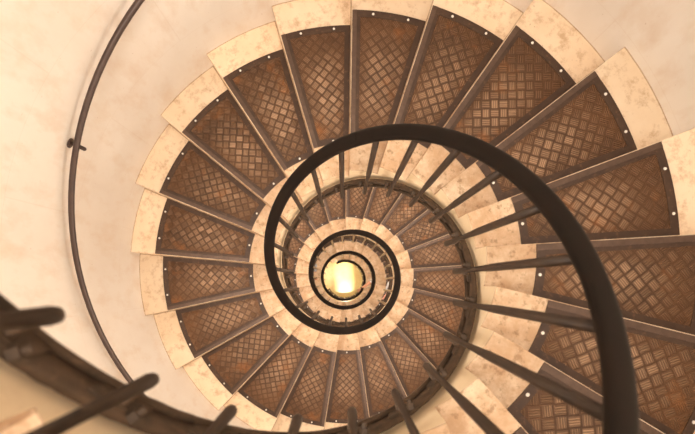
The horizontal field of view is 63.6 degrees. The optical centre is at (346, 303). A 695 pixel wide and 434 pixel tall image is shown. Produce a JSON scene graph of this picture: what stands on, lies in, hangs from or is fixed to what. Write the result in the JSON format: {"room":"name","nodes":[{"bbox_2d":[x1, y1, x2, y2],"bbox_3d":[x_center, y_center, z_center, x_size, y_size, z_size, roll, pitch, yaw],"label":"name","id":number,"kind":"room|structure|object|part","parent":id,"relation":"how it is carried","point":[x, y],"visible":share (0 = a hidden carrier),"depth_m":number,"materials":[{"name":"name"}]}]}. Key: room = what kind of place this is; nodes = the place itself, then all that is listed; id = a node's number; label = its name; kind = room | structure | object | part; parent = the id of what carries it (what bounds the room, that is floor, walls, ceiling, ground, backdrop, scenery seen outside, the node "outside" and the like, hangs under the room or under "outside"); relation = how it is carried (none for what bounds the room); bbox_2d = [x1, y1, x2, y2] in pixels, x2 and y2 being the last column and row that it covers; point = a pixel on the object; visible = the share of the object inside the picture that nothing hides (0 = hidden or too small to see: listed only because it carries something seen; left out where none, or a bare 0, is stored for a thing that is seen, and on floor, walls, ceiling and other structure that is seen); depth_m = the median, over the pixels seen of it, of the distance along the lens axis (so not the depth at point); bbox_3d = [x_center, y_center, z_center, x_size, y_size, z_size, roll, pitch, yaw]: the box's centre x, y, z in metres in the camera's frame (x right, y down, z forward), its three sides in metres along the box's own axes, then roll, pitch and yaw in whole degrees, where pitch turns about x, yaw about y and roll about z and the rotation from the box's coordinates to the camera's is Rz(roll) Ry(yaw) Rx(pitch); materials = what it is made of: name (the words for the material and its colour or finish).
{"room":"spiral staircase","nodes":[
{"label":"spiral staircase","id":0,"kind":"room"},
{"bbox_2d":[323,261,362,300],"bbox_3d":[-0.044,-0.606,14.187,3.619,0.200,3.619,0,92,0],"label":"floor","id":1,"kind":"structure","parent":0,"point":[343,279],"depth_m":14.09,"materials":[{"name":"beige stone"}]},
{"bbox_2d":[328,259,362,297],"bbox_3d":[0.037,-0.561,13.689,0.798,0.800,0.964,19,92,-1],"label":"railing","id":2,"kind":"object","parent":1,"relation":"on","point":[330,291],"visible":0.37,"depth_m":13.55,"materials":[{"name":"metal"}]},
{"bbox_2d":[0,0,694,433],"bbox_3d":[-0.003,-0.352,7.149,2.939,14.318,2.939,-43,92,1],"label":"spiral staircase","id":3,"kind":"structure","parent":1,"relation":"on","point":[529,85],"depth_m":2.84,"materials":[{"name":"metal"}]},
{"bbox_3d":[-0.932,-0.489,3.721,0.650,0.008,0.373,5,92,-1],"label":"tread frame","id":4,"kind":"part","parent":3,"relation":"part of","materials":[{"name":"metal"}]},
{"bbox_3d":[-0.933,-0.491,3.723,0.583,0.003,0.301,5,92,-1],"label":"checker plate","id":5,"kind":"part","parent":3,"relation":"part of","materials":[{"name":"metal"}]},
{"bbox_3d":[-0.968,-0.204,3.901,0.650,0.008,0.373,-12,92,0],"label":"tread frame","id":6,"kind":"part","parent":3,"relation":"part of","materials":[{"name":"metal"}]},
{"bbox_3d":[-0.969,-0.205,3.903,0.583,0.003,0.301,-12,92,0],"label":"checker plate","id":7,"kind":"part","parent":3,"relation":"part of","materials":[{"name":"metal"}]},
{"bbox_3d":[-0.812,-0.751,3.542,0.650,0.008,0.373,22,92,-1],"label":"tread frame","id":8,"kind":"part","parent":3,"relation":"part of","materials":[{"name":"metal"}]},
{"bbox_3d":[-0.812,-0.753,3.544,0.583,0.003,0.301,22,92,-1],"label":"checker plate","id":9,"kind":"part","parent":3,"relation":"part of","materials":[{"name":"metal"}]},
{"bbox_3d":[-0.916,0.078,4.082,0.650,0.008,0.373,-29,92,1],"label":"tread frame","id":10,"kind":"part","parent":3,"relation":"part of","materials":[{"name":"metal"}]},
{"bbox_3d":[-0.918,0.077,4.084,0.583,0.003,0.301,-29,92,1],"label":"checker plate","id":11,"kind":"part","parent":3,"relation":"part of","materials":[{"name":"metal"}]},
{"bbox_3d":[-0.618,-0.966,3.365,0.650,0.008,0.373,39,91,-2],"label":"tread frame","id":12,"kind":"part","parent":3,"relation":"part of","materials":[{"name":"metal"}]},
{"bbox_3d":[-0.618,-0.968,3.367,0.583,0.003,0.301,39,91,-2],"label":"checker plate","id":13,"kind":"part","parent":3,"relation":"part of","materials":[{"name":"metal"}]},
{"bbox_3d":[-0.783,0.332,4.264,0.301,0.003,0.583,44,91,-2],"label":"checker plate","id":14,"kind":"part","parent":3,"relation":"part of","materials":[{"name":"metal"}]},
{"bbox_3d":[-0.781,0.332,4.262,0.373,0.008,0.650,44,91,-2],"label":"tread frame","id":15,"kind":"part","parent":3,"relation":"part of","materials":[{"name":"metal"}]},
{"bbox_3d":[-0.367,-1.114,3.191,0.373,0.008,0.650,-33,92,1],"label":"tread frame","id":16,"kind":"part","parent":3,"relation":"part of","materials":[{"name":"metal"}]},
{"bbox_3d":[-0.366,-1.116,3.193,0.301,0.003,0.583,-33,92,1],"label":"checker plate","id":17,"kind":"part","parent":3,"relation":"part of","materials":[{"name":"metal"}]},
{"bbox_3d":[-0.578,0.535,4.442,0.301,0.003,0.583,26,92,-1],"label":"checker plate","id":18,"kind":"part","parent":3,"relation":"part of","materials":[{"name":"metal"}]},
{"bbox_3d":[-0.576,0.535,4.441,0.373,0.008,0.650,26,92,-1],"label":"tread frame","id":19,"kind":"part","parent":3,"relation":"part of","materials":[{"name":"metal"}]},
{"bbox_3d":[-0.990,-0.329,7.471,0.583,0.003,0.301,-12,92,0],"label":"checker plate","id":20,"kind":"part","parent":3,"relation":"part of","materials":[{"name":"metal"}]},
{"bbox_3d":[-0.955,-0.614,7.291,0.583,0.003,0.301,5,92,0],"label":"checker plate","id":21,"kind":"part","parent":3,"relation":"part of","materials":[{"name":"metal"}]},
{"bbox_3d":[-0.988,-0.327,7.469,0.650,0.008,0.373,-12,92,0],"label":"tread frame","id":22,"kind":"part","parent":3,"relation":"part of","materials":[{"name":"metal"}]},
{"bbox_3d":[-0.954,-0.612,7.289,0.650,0.008,0.373,5,92,0],"label":"tread frame","id":23,"kind":"part","parent":3,"relation":"part of","materials":[{"name":"metal"}]},
{"bbox_3d":[-0.836,-0.877,7.112,0.583,0.003,0.301,22,92,-1],"label":"checker plate","id":24,"kind":"part","parent":3,"relation":"part of","materials":[{"name":"metal"}]},
{"bbox_3d":[-0.835,-0.875,7.110,0.650,0.008,0.373,22,92,-1],"label":"tread frame","id":25,"kind":"part","parent":3,"relation":"part of","materials":[{"name":"metal"}]},
{"bbox_3d":[-0.935,-0.045,7.650,0.650,0.008,0.373,-30,92,1],"label":"tread frame","id":26,"kind":"part","parent":3,"relation":"part of","materials":[{"name":"metal"}]},
{"bbox_3d":[-0.643,-1.093,6.935,0.583,0.003,0.301,39,91,-2],"label":"checker plate","id":27,"kind":"part","parent":3,"relation":"part of","materials":[{"name":"metal"}]},
{"bbox_3d":[-0.643,-1.091,6.933,0.650,0.008,0.373,39,91,-2],"label":"tread frame","id":28,"kind":"part","parent":3,"relation":"part of","materials":[{"name":"metal"}]},
{"bbox_3d":[-0.318,0.667,4.617,0.373,0.008,0.650,9,92,-1],"label":"tread frame","id":29,"kind":"part","parent":3,"relation":"part of","materials":[{"name":"metal"}]},
{"bbox_3d":[-0.320,0.668,4.619,0.301,0.003,0.583,9,92,-1],"label":"checker plate","id":30,"kind":"part","parent":3,"relation":"part of","materials":[{"name":"metal"}]},
{"bbox_3d":[-0.082,-1.182,3.021,0.373,0.008,0.650,-16,92,0],"label":"tread frame","id":31,"kind":"part","parent":3,"relation":"part of","materials":[{"name":"metal"}]},
{"bbox_3d":[-0.392,-1.243,6.761,0.301,0.003,0.583,-34,92,1],"label":"checker plate","id":32,"kind":"part","parent":3,"relation":"part of","materials":[{"name":"metal"}]},
{"bbox_3d":[-0.393,-1.241,6.759,0.373,0.008,0.650,-34,92,1],"label":"tread frame","id":33,"kind":"part","parent":3,"relation":"part of","materials":[{"name":"metal"}]},
{"bbox_3d":[-0.081,-1.184,3.022,0.301,0.003,0.583,-16,92,0],"label":"checker plate","id":34,"kind":"part","parent":3,"relation":"part of","materials":[{"name":"metal"}]},
{"bbox_2d":[0,123,639,433],"bbox_3d":[0.001,-0.326,6.439,0.943,14.195,0.943,39,91,-2],"label":"balustrade","id":35,"kind":"object","parent":3,"relation":"on","point":[24,345],"visible":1,"depth_m":1.17,"materials":[{"name":"metal"}]},
{"bbox_3d":[0.002,-0.318,6.211,0.877,13.336,0.877,0,92,0],"label":"handrail","id":36,"kind":"part","parent":35,"relation":"part of","materials":[{"name":"black metal"}]},
{"bbox_3d":[-0.108,-1.310,6.588,0.373,0.008,0.650,-17,92,0],"label":"tread frame","id":37,"kind":"part","parent":3,"relation":"part of","materials":[{"name":"metal"}]},
{"bbox_3d":[-0.107,-1.312,6.590,0.301,0.003,0.583,-17,92,0],"label":"checker plate","id":38,"kind":"part","parent":3,"relation":"part of","materials":[{"name":"metal"}]},
{"bbox_3d":[-0.033,0.719,4.793,0.301,0.003,0.583,-8,92,0],"label":"checker plate","id":39,"kind":"part","parent":3,"relation":"part of","materials":[{"name":"metal"}]},
{"bbox_3d":[-0.031,0.717,4.790,0.373,0.008,0.650,-8,92,0],"label":"tread frame","id":40,"kind":"part","parent":3,"relation":"part of","materials":[{"name":"metal"}]},
{"bbox_3d":[0.186,-1.292,6.420,0.373,0.008,0.650,0,92,0],"label":"tread frame","id":41,"kind":"part","parent":3,"relation":"part of","materials":[{"name":"metal"}]},
{"bbox_3d":[0.188,-1.294,6.422,0.301,0.003,0.583,0,92,0],"label":"checker plate","id":42,"kind":"part","parent":3,"relation":"part of","materials":[{"name":"metal"}]},
{"bbox_3d":[0.464,-1.189,6.256,0.373,0.008,0.650,18,92,-1],"label":"tread frame","id":43,"kind":"part","parent":3,"relation":"part of","materials":[{"name":"metal"}]},
{"bbox_3d":[0.466,-1.190,6.258,0.301,0.003,0.583,18,92,-1],"label":"checker plate","id":44,"kind":"part","parent":3,"relation":"part of","materials":[{"name":"metal"}]},
{"bbox_3d":[0.260,0.679,4.961,0.373,0.008,0.650,-25,92,1],"label":"tread frame","id":45,"kind":"part","parent":3,"relation":"part of","materials":[{"name":"metal"}]},
{"bbox_3d":[0.259,0.681,4.963,0.301,0.003,0.583,-25,92,1],"label":"checker plate","id":46,"kind":"part","parent":3,"relation":"part of","materials":[{"name":"metal"}]},
{"bbox_3d":[0.212,-1.162,2.853,0.373,0.008,0.650,1,92,0],"label":"tread frame","id":47,"kind":"part","parent":3,"relation":"part of","materials":[{"name":"metal"}]},
{"bbox_3d":[0.214,-1.164,2.855,0.301,0.003,0.583,1,92,0],"label":"checker plate","id":48,"kind":"part","parent":3,"relation":"part of","materials":[{"name":"metal"}]},
{"bbox_3d":[0.701,-1.008,6.093,0.373,0.008,0.650,35,92,-1],"label":"tread frame","id":49,"kind":"part","parent":3,"relation":"part of","materials":[{"name":"metal"}]},
{"bbox_3d":[0.703,-1.008,6.095,0.301,0.003,0.583,35,92,-1],"label":"checker plate","id":50,"kind":"part","parent":3,"relation":"part of","materials":[{"name":"metal"}]},
{"bbox_3d":[0.528,0.559,5.130,0.301,0.003,0.583,-42,92,1],"label":"checker plate","id":51,"kind":"part","parent":3,"relation":"part of","materials":[{"name":"metal"}]},
{"bbox_3d":[0.528,0.557,5.128,0.373,0.008,0.650,-42,92,1],"label":"tread frame","id":52,"kind":"part","parent":3,"relation":"part of","materials":[{"name":"metal"}]},
{"bbox_3d":[0.751,0.361,5.293,0.650,0.008,0.373,31,92,-1],"label":"tread frame","id":53,"kind":"part","parent":3,"relation":"part of","materials":[{"name":"metal"}]},
{"bbox_3d":[0.875,-0.765,5.933,0.650,0.008,0.373,-38,92,1],"label":"tread frame","id":54,"kind":"part","parent":3,"relation":"part of","materials":[{"name":"metal"}]},
{"bbox_3d":[0.877,-0.765,5.935,0.583,0.003,0.301,-38,92,1],"label":"checker plate","id":55,"kind":"part","parent":3,"relation":"part of","materials":[{"name":"metal"}]},
{"bbox_3d":[0.751,0.363,5.295,0.583,0.003,0.301,31,92,-1],"label":"checker plate","id":56,"kind":"part","parent":3,"relation":"part of","materials":[{"name":"metal"}]},
{"bbox_3d":[0.972,-0.482,5.774,0.650,0.008,0.373,-21,92,0],"label":"tread frame","id":57,"kind":"part","parent":3,"relation":"part of","materials":[{"name":"metal"}]},
{"bbox_3d":[0.907,0.107,5.454,0.650,0.008,0.373,13,92,-1],"label":"tread frame","id":58,"kind":"part","parent":3,"relation":"part of","materials":[{"name":"metal"}]},
{"bbox_3d":[0.974,-0.481,5.776,0.583,0.003,0.301,-21,92,0],"label":"checker plate","id":59,"kind":"part","parent":3,"relation":"part of","materials":[{"name":"metal"}]},
{"bbox_3d":[0.908,0.109,5.456,0.583,0.003,0.301,13,92,-1],"label":"checker plate","id":60,"kind":"part","parent":3,"relation":"part of","materials":[{"name":"metal"}]},
{"bbox_3d":[0.983,-0.183,5.614,0.650,0.008,0.373,-4,92,0],"label":"tread frame","id":61,"kind":"part","parent":3,"relation":"part of","materials":[{"name":"metal"}]},
{"bbox_3d":[0.985,-0.181,5.617,0.583,0.003,0.301,-4,92,0],"label":"checker plate","id":62,"kind":"part","parent":3,"relation":"part of","materials":[{"name":"metal"}]},
{"bbox_3d":[0.492,-1.058,2.690,0.301,0.003,0.583,18,92,-1],"label":"checker plate","id":63,"kind":"part","parent":3,"relation":"part of","materials":[{"name":"metal"}]},
{"bbox_3d":[0.490,-1.057,2.688,0.373,0.008,0.650,18,92,-1],"label":"tread frame","id":64,"kind":"part","parent":3,"relation":"part of","materials":[{"name":"metal"}]},
{"bbox_3d":[0.725,-0.875,2.526,0.373,0.008,0.650,35,92,-1],"label":"tread frame","id":65,"kind":"part","parent":3,"relation":"part of","materials":[{"name":"metal"}]},
{"bbox_3d":[0.728,-0.875,2.528,0.301,0.003,0.583,35,92,-1],"label":"checker plate","id":66,"kind":"part","parent":3,"relation":"part of","materials":[{"name":"metal"}]},
{"bbox_3d":[0.544,0.689,1.561,0.373,0.008,0.650,-42,92,1],"label":"tread frame","id":67,"kind":"part","parent":3,"relation":"part of","materials":[{"name":"metal"}]},
{"bbox_3d":[0.898,-0.631,2.366,0.650,0.008,0.373,-38,92,1],"label":"tread frame","id":68,"kind":"part","parent":3,"relation":"part of","materials":[{"name":"metal"}]},
{"bbox_3d":[0.901,-0.631,2.368,0.583,0.003,0.301,-38,92,1],"label":"checker plate","id":69,"kind":"part","parent":3,"relation":"part of","materials":[{"name":"metal"}]},
{"bbox_3d":[0.768,0.496,1.727,0.583,0.003,0.301,31,92,-1],"label":"checker plate","id":70,"kind":"part","parent":3,"relation":"part of","materials":[{"name":"metal"}]},
{"bbox_3d":[0.768,0.494,1.725,0.650,0.008,0.373,31,92,-1],"label":"tread frame","id":71,"kind":"part","parent":3,"relation":"part of","materials":[{"name":"metal"}]},
{"bbox_3d":[0.994,-0.347,2.206,0.650,0.008,0.373,-21,92,0],"label":"tread frame","id":72,"kind":"part","parent":3,"relation":"part of","materials":[{"name":"metal"}]},
{"bbox_3d":[0.996,-0.346,2.208,0.583,0.003,0.301,-21,92,0],"label":"checker plate","id":73,"kind":"part","parent":3,"relation":"part of","materials":[{"name":"metal"}]},
{"bbox_3d":[0.925,0.241,1.887,0.650,0.008,0.373,14,92,-1],"label":"tread frame","id":74,"kind":"part","parent":3,"relation":"part of","materials":[{"name":"metal"}]},
{"bbox_3d":[1.003,-0.048,2.047,0.650,0.008,0.373,-3,92,0],"label":"tread frame","id":75,"kind":"part","parent":3,"relation":"part of","materials":[{"name":"metal"}]},
{"bbox_3d":[0.926,0.243,1.889,0.583,0.003,0.301,14,92,-1],"label":"checker plate","id":76,"kind":"part","parent":3,"relation":"part of","materials":[{"name":"metal"}]},
{"bbox_3d":[1.005,-0.046,2.049,0.583,0.003,0.301,-3,92,0],"label":"checker plate","id":77,"kind":"part","parent":3,"relation":"part of","materials":[{"name":"metal"}]},
{"bbox_2d":[0,0,694,429],"bbox_3d":[0.008,-0.283,5.243,3.619,17.700,3.619,0,92,0],"label":"wall","id":78,"kind":"structure","parent":0,"point":[51,51],"depth_m":2.65,"materials":[{"name":"paint"}]},
{"bbox_2d":[67,0,144,394],"bbox_3d":[-0.019,-0.301,5.972,2.878,13.119,2.901,-11,92,0],"label":"handrail","id":79,"kind":"object","parent":78,"relation":"attached to","point":[136,4],"depth_m":2.66,"materials":[{"name":"metal"}]}
]}

